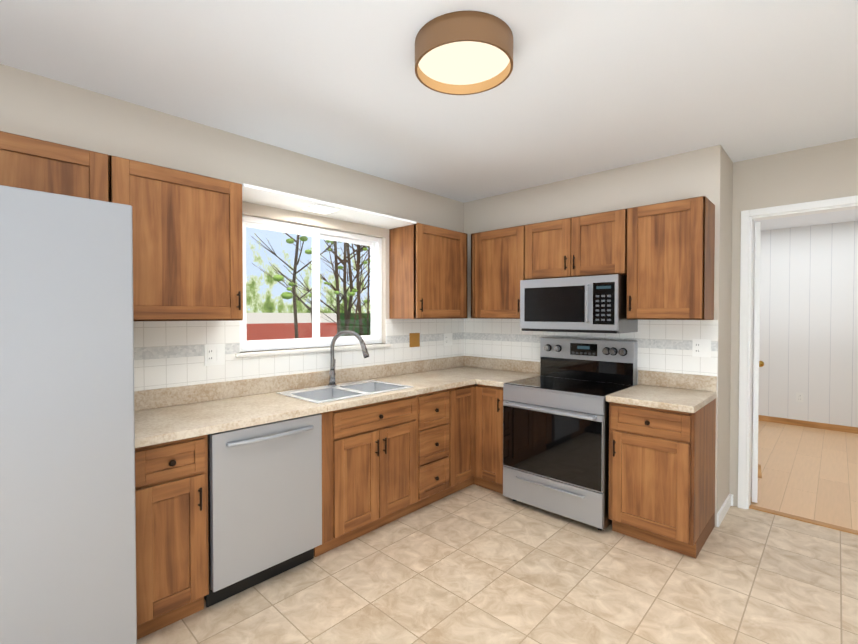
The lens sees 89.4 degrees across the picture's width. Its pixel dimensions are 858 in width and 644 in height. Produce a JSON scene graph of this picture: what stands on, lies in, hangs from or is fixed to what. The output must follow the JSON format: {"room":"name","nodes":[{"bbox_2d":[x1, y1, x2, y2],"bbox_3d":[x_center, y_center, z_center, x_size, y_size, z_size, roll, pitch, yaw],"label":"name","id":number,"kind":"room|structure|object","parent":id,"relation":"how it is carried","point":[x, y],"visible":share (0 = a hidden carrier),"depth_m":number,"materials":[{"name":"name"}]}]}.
{"room":"kitchen","nodes":[
{"label":"kitchen","id":0,"kind":"room"},
{"bbox_2d":[0,64,463,352],"bbox_3d":[-1.627,0.109,2.426,0.160,2.566,5.600,1,1,43],"label":"wall","id":1,"kind":"structure","parent":0,"point":[35,106],"depth_m":2.62,"materials":[{"name":"beige paint"}]},
{"bbox_2d":[0,131,108,201],"bbox_3d":[-1.905,-0.605,1.737,0.359,0.325,0.973,1,1,43],"label":"upper cabinet","id":2,"kind":"object","parent":1,"relation":"attached to","point":[29,163],"visible":0.62,"depth_m":1.85,"materials":[{"name":"brown wood"}]},
{"bbox_2d":[109,155,242,320],"bbox_3d":[-1.360,-0.392,2.319,0.359,0.770,0.612,1,1,43],"label":"upper cabinet","id":3,"kind":"object","parent":1,"relation":"attached to","point":[187,248],"visible":0.77,"depth_m":2.22,"materials":[{"name":"brown wood"}]},
{"bbox_2d":[133,318,464,390],"bbox_3d":[-0.684,0.239,3.306,0.008,0.518,3.030,1,1,43],"label":"backsplash","id":4,"kind":"structure","parent":1,"relation":"attached to","point":[167,354],"depth_m":2.72,"materials":[{"name":"tile"}]},
{"bbox_2d":[204,344,224,365],"bbox_3d":[-1.302,0.199,2.636,0.009,0.128,0.118,1,1,43],"label":"electrical outlet","id":5,"kind":"object","parent":4,"relation":"attached to","point":[214,354],"visible":1,"depth_m":2.63,"materials":[{"name":"white plastic"}]},
{"bbox_2d":[409,333,419,346],"bbox_3d":[-0.127,0.161,3.882,0.009,0.125,0.125,1,1,43],"label":"electrical outlet","id":6,"kind":"object","parent":4,"relation":"attached to","point":[414,339],"visible":1,"depth_m":3.88,"materials":[{"name":"brown"}]},
{"bbox_2d":[444,333,451,345],"bbox_3d":[0.186,0.169,4.215,0.009,0.120,0.125,1,1,43],"label":"electrical outlet","id":7,"kind":"object","parent":4,"relation":"attached to","point":[447,339],"visible":1,"depth_m":4.21,"materials":[{"name":"white plastic"}]},
{"bbox_2d":[239,215,381,351],"bbox_3d":[-0.844,-0.257,3.251,0.070,0.888,1.223,1,1,43],"label":"window","id":8,"kind":"structure","parent":1,"relation":"in","point":[316,234],"depth_m":3.23,"materials":[{"name":"white plastic"}]},
{"bbox_2d":[235,344,390,356],"bbox_3d":[-0.789,0.202,3.207,0.080,0.025,1.287,1,1,43],"label":"window sill","id":9,"kind":"structure","parent":1,"relation":"attached to","point":[260,353],"depth_m":3.04,"materials":[{"name":"white wood"}]},
{"bbox_2d":[242,183,416,228],"bbox_3d":[-0.689,-0.776,3.048,0.327,0.024,1.374,1,1,43],"label":"soffit","id":10,"kind":"object","parent":1,"relation":"attached to","point":[270,198],"visible":0.93,"depth_m":2.92,"materials":[{"name":"white paint"}]},
{"bbox_2d":[389,223,466,318],"bbox_3d":[0.026,-0.415,3.789,0.359,0.770,0.673,1,1,43],"label":"upper cabinet","id":11,"kind":"object","parent":1,"relation":"attached to","point":[427,271],"visible":0.98,"depth_m":3.60,"materials":[{"name":"brown wood"}]},
{"bbox_2d":[0,0,857,230],"bbox_3d":[0.933,-1.238,2.672,7.600,0.120,9.900,1,1,43],"label":"ceiling","id":12,"kind":"structure","parent":0,"point":[586,87],"depth_m":2.07,"materials":[{"name":"white paint"}]},
{"bbox_2d":[415,11,512,94],"bbox_3d":[0.145,-1.110,1.822,0.410,0.107,0.410,1,1,43],"label":"ceiling light","id":13,"kind":"object","parent":12,"relation":"attached to","point":[463,52],"visible":1,"depth_m":1.77,"materials":[{"name":"brown metal"}]},
{"bbox_2d":[137,421,857,643],"bbox_3d":[0.933,1.437,2.714,7.200,0.100,9.500,1,1,43],"label":"floor","id":14,"kind":"structure","parent":0,"point":[473,564],"depth_m":2.34,"materials":[{"name":"tile"}]},
{"bbox_2d":[0,185,136,643],"bbox_3d":[-1.697,0.491,1.522,0.904,1.830,0.959,1,1,43],"label":"refrigerator","id":15,"kind":"object","parent":14,"relation":"on","point":[67,510],"visible":1,"depth_m":1.45,"materials":[{"name":"silver metal"}]},
{"bbox_2d":[135,435,208,639],"bbox_3d":[-1.364,0.960,2.124,0.646,0.874,0.342,1,1,43],"label":"base cabinet","id":16,"kind":"object","parent":14,"relation":"on","point":[172,543],"visible":0.69,"depth_m":1.94,"materials":[{"name":"brown wood"}]},
{"bbox_2d":[204,414,321,607],"bbox_3d":[-1.018,0.957,2.457,0.661,0.868,0.596,1,1,43],"label":"dishwasher","id":17,"kind":"object","parent":14,"relation":"on","point":[264,502],"visible":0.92,"depth_m":2.23,"materials":[{"name":"silver metal"}]},
{"bbox_2d":[314,393,425,556],"bbox_3d":[-0.555,0.946,3.005,0.615,0.874,0.817,1,1,43],"label":"base cabinet","id":18,"kind":"object","parent":14,"relation":"on","point":[385,462],"depth_m":2.76,"materials":[{"name":"brown wood"}]},
{"bbox_2d":[426,387,457,505],"bbox_3d":[-0.164,0.939,3.420,0.615,0.874,0.450,1,1,43],"label":"base cabinet","id":19,"kind":"object","parent":14,"relation":"on","point":[442,405],"depth_m":3.26,"materials":[{"name":"brown wood"}]},
{"bbox_2d":[458,384,475,490],"bbox_3d":[0.045,0.936,3.642,0.615,0.874,0.355,1,1,43],"label":"base cabinet","id":20,"kind":"object","parent":14,"relation":"on","point":[466,394],"depth_m":3.48,"materials":[{"name":"brown wood"}]},
{"bbox_2d":[134,356,510,447],"bbox_3d":[-0.447,0.434,3.083,0.660,0.145,3.016,1,1,43],"label":"countertop","id":21,"kind":"structure","parent":20,"relation":"on","point":[165,415],"depth_m":2.59,"materials":[{"name":"stone"}]},
{"bbox_2d":[276,380,413,403],"bbox_3d":[-0.557,0.559,2.981,0.495,0.191,0.795,1,1,43],"label":"sink","id":22,"kind":"object","parent":21,"relation":"in","point":[322,394],"visible":0.42,"depth_m":3.02,"materials":[{"name":"silver metal"}]},
{"bbox_2d":[328,330,368,385],"bbox_3d":[-0.586,0.259,3.124,0.260,0.401,0.212,1,1,43],"label":"faucet","id":23,"kind":"object","parent":21,"relation":"on","point":[332,373],"visible":1,"depth_m":3.11,"materials":[{"name":"silver metal"}]},
{"bbox_2d":[474,384,503,493],"bbox_3d":[0.653,0.935,3.688,0.365,0.874,0.646,1,1,43],"label":"base cabinet","id":24,"kind":"object","parent":14,"relation":"on","point":[489,438],"visible":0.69,"depth_m":3.46,"materials":[{"name":"brown wood"}]},
{"bbox_2d":[478,360,539,386],"bbox_3d":[0.698,0.425,3.636,0.246,0.145,0.640,1,1,43],"label":"countertop","id":25,"kind":"structure","parent":24,"relation":"on","point":[496,373],"depth_m":3.85,"materials":[{"name":"stone"}]},
{"bbox_2d":[503,338,637,530],"bbox_3d":[1.045,0.761,3.264,0.764,1.235,0.706,1,1,43],"label":"range","id":26,"kind":"object","parent":14,"relation":"on","point":[556,436],"visible":0.98,"depth_m":3.09,"materials":[{"name":"silver metal"}]},
{"bbox_2d":[608,398,715,558],"bbox_3d":[1.534,0.948,2.858,0.485,0.874,0.646,1,1,43],"label":"base cabinet","id":27,"kind":"object","parent":14,"relation":"on","point":[662,478],"visible":0.94,"depth_m":2.65,"materials":[{"name":"brown wood"}]},
{"bbox_2d":[606,370,716,412],"bbox_3d":[1.534,0.438,2.851,0.497,0.145,0.636,1,1,43],"label":"countertop","id":28,"kind":"structure","parent":27,"relation":"on","point":[689,393],"depth_m":2.89,"materials":[{"name":"stone"}]},
{"bbox_2d":[464,145,732,526],"bbox_3d":[1.291,0.085,3.929,2.345,2.566,0.590,1,1,43],"label":"wall","id":29,"kind":"structure","parent":0,"point":[707,172],"depth_m":3.19,"materials":[{"name":"beige paint"}]},
{"bbox_2d":[471,225,525,318],"bbox_3d":[0.674,-0.416,3.848,0.563,0.770,0.359,1,1,43],"label":"upper cabinet","id":30,"kind":"object","parent":29,"relation":"attached to","point":[497,265],"visible":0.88,"depth_m":3.73,"materials":[{"name":"brown wood"}]},
{"bbox_2d":[525,208,626,279],"bbox_3d":[1.171,-0.566,3.377,0.798,0.455,0.359,1,1,43],"label":"upper cabinet","id":31,"kind":"object","parent":29,"relation":"attached to","point":[589,245],"visible":0.83,"depth_m":3.23,"materials":[{"name":"brown wood"}]},
{"bbox_2d":[520,274,637,332],"bbox_3d":[1.133,-0.129,3.344,0.760,0.403,0.450,1,1,43],"label":"microwave","id":32,"kind":"object","parent":31,"relation":"attached to","point":[590,304],"visible":1,"depth_m":3.15,"materials":[{"name":"silver metal"}]},
{"bbox_2d":[465,318,717,396],"bbox_3d":[1.155,0.234,3.649,2.153,0.518,0.008,1,1,43],"label":"backsplash","id":33,"kind":"structure","parent":29,"relation":"attached to","point":[663,345],"depth_m":3.23,"materials":[{"name":"tile"}]},
{"bbox_2d":[692,339,710,356],"bbox_3d":[1.864,0.178,2.967,0.108,0.120,0.009,1,1,43],"label":"electrical outlet","id":34,"kind":"object","parent":33,"relation":"attached to","point":[701,347],"visible":1,"depth_m":2.97,"materials":[{"name":"white plastic"}]},
{"bbox_2d":[627,196,714,319],"bbox_3d":[1.630,-0.402,2.947,0.461,0.770,0.359,1,1,43],"label":"upper cabinet","id":35,"kind":"object","parent":29,"relation":"attached to","point":[670,257],"visible":1,"depth_m":2.82,"materials":[{"name":"brown wood"}]},
{"bbox_2d":[717,494,732,526],"bbox_3d":[2.113,1.339,3.093,0.025,0.085,0.468,1,1,43],"label":"baseboard","id":36,"kind":"structure","parent":29,"relation":"attached to","point":[724,508],"depth_m":3.00,"materials":[{"name":"white wood"}]},
{"bbox_2d":[729,138,857,506],"bbox_3d":[3.170,0.108,2.482,2.375,2.566,0.120,1,1,43],"label":"wall","id":37,"kind":"structure","parent":0,"point":[821,172],"depth_m":3.07,"materials":[{"name":"beige paint"}]},
{"bbox_2d":[751,222,763,502],"bbox_3d":[2.667,0.303,3.619,0.222,2.116,0.790,1,1,43],"label":"door","id":38,"kind":"structure","parent":37,"relation":"in","point":[756,363],"depth_m":3.27,"materials":[{"name":"white wood"}]},
{"bbox_2d":[758,464,761,477],"bbox_3d":[2.942,1.333,3.886,0.055,0.069,0.180,1,1,34],"label":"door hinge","id":39,"kind":"object","parent":38,"relation":"attached to","point":[759,472],"visible":0.36,"depth_m":3.87,"materials":[{"name":"brown metal"}]},
{"bbox_2d":[738,195,857,508],"bbox_3d":[2.684,0.286,2.942,0.932,2.196,0.152,1,1,43],"label":"door frame","id":40,"kind":"structure","parent":37,"relation":"attached to","point":[749,218],"depth_m":3.18,"materials":[{"name":"white wood"}]},
{"bbox_2d":[749,505,857,534],"bbox_3d":[2.684,1.379,2.959,0.804,0.008,0.060,1,1,43],"label":"threshold","id":41,"kind":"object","parent":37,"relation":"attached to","point":[823,524],"depth_m":3.02,"materials":[{"name":"brown wood"}]},
{"bbox_2d":[759,221,857,426],"bbox_3d":[4.232,0.050,6.193,7.200,2.566,0.120,1,1,43],"label":"wall","id":42,"kind":"structure","parent":0,"point":[808,340],"depth_m":5.52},
{"bbox_2d":[796,393,802,401],"bbox_3d":[4.779,0.972,5.592,0.072,0.115,0.008,1,1,43],"label":"outlet","id":43,"kind":"object","parent":42,"relation":"attached to","point":[799,397],"visible":1,"depth_m":5.59,"materials":[{"name":"white plastic"}]},
{"bbox_2d":[758,415,857,433],"bbox_3d":[4.187,1.296,6.165,7.200,0.075,0.012,1,1,43],"label":"baseboard","id":44,"kind":"structure","parent":42,"relation":"attached to","point":[841,428],"depth_m":5.52,"materials":[{"name":"brown wood"}]},
{"label":"outside","id":45,"kind":"structure","parent":0,"visible":0},
{"bbox_2d":[246,227,370,340],"bbox_3d":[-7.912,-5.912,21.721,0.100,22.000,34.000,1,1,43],"label":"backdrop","id":46,"kind":"structure","parent":45,"point":[259,307],"depth_m":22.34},
{"bbox_3d":[-1.580,2.791,15.890,17.500,0.020,34.000,1,1,43],"label":"ground","id":47,"kind":"structure","parent":45,"visible":0},
{"bbox_2d":[251,233,370,337],"bbox_3d":[-2.110,-5.802,18.582,11.725,17.091,14.223,1,1,43],"label":"trees","id":48,"kind":"object","parent":47,"relation":"on","point":[292,284],"depth_m":15.82,"materials":[{"name":"brown plant"}]}
]}

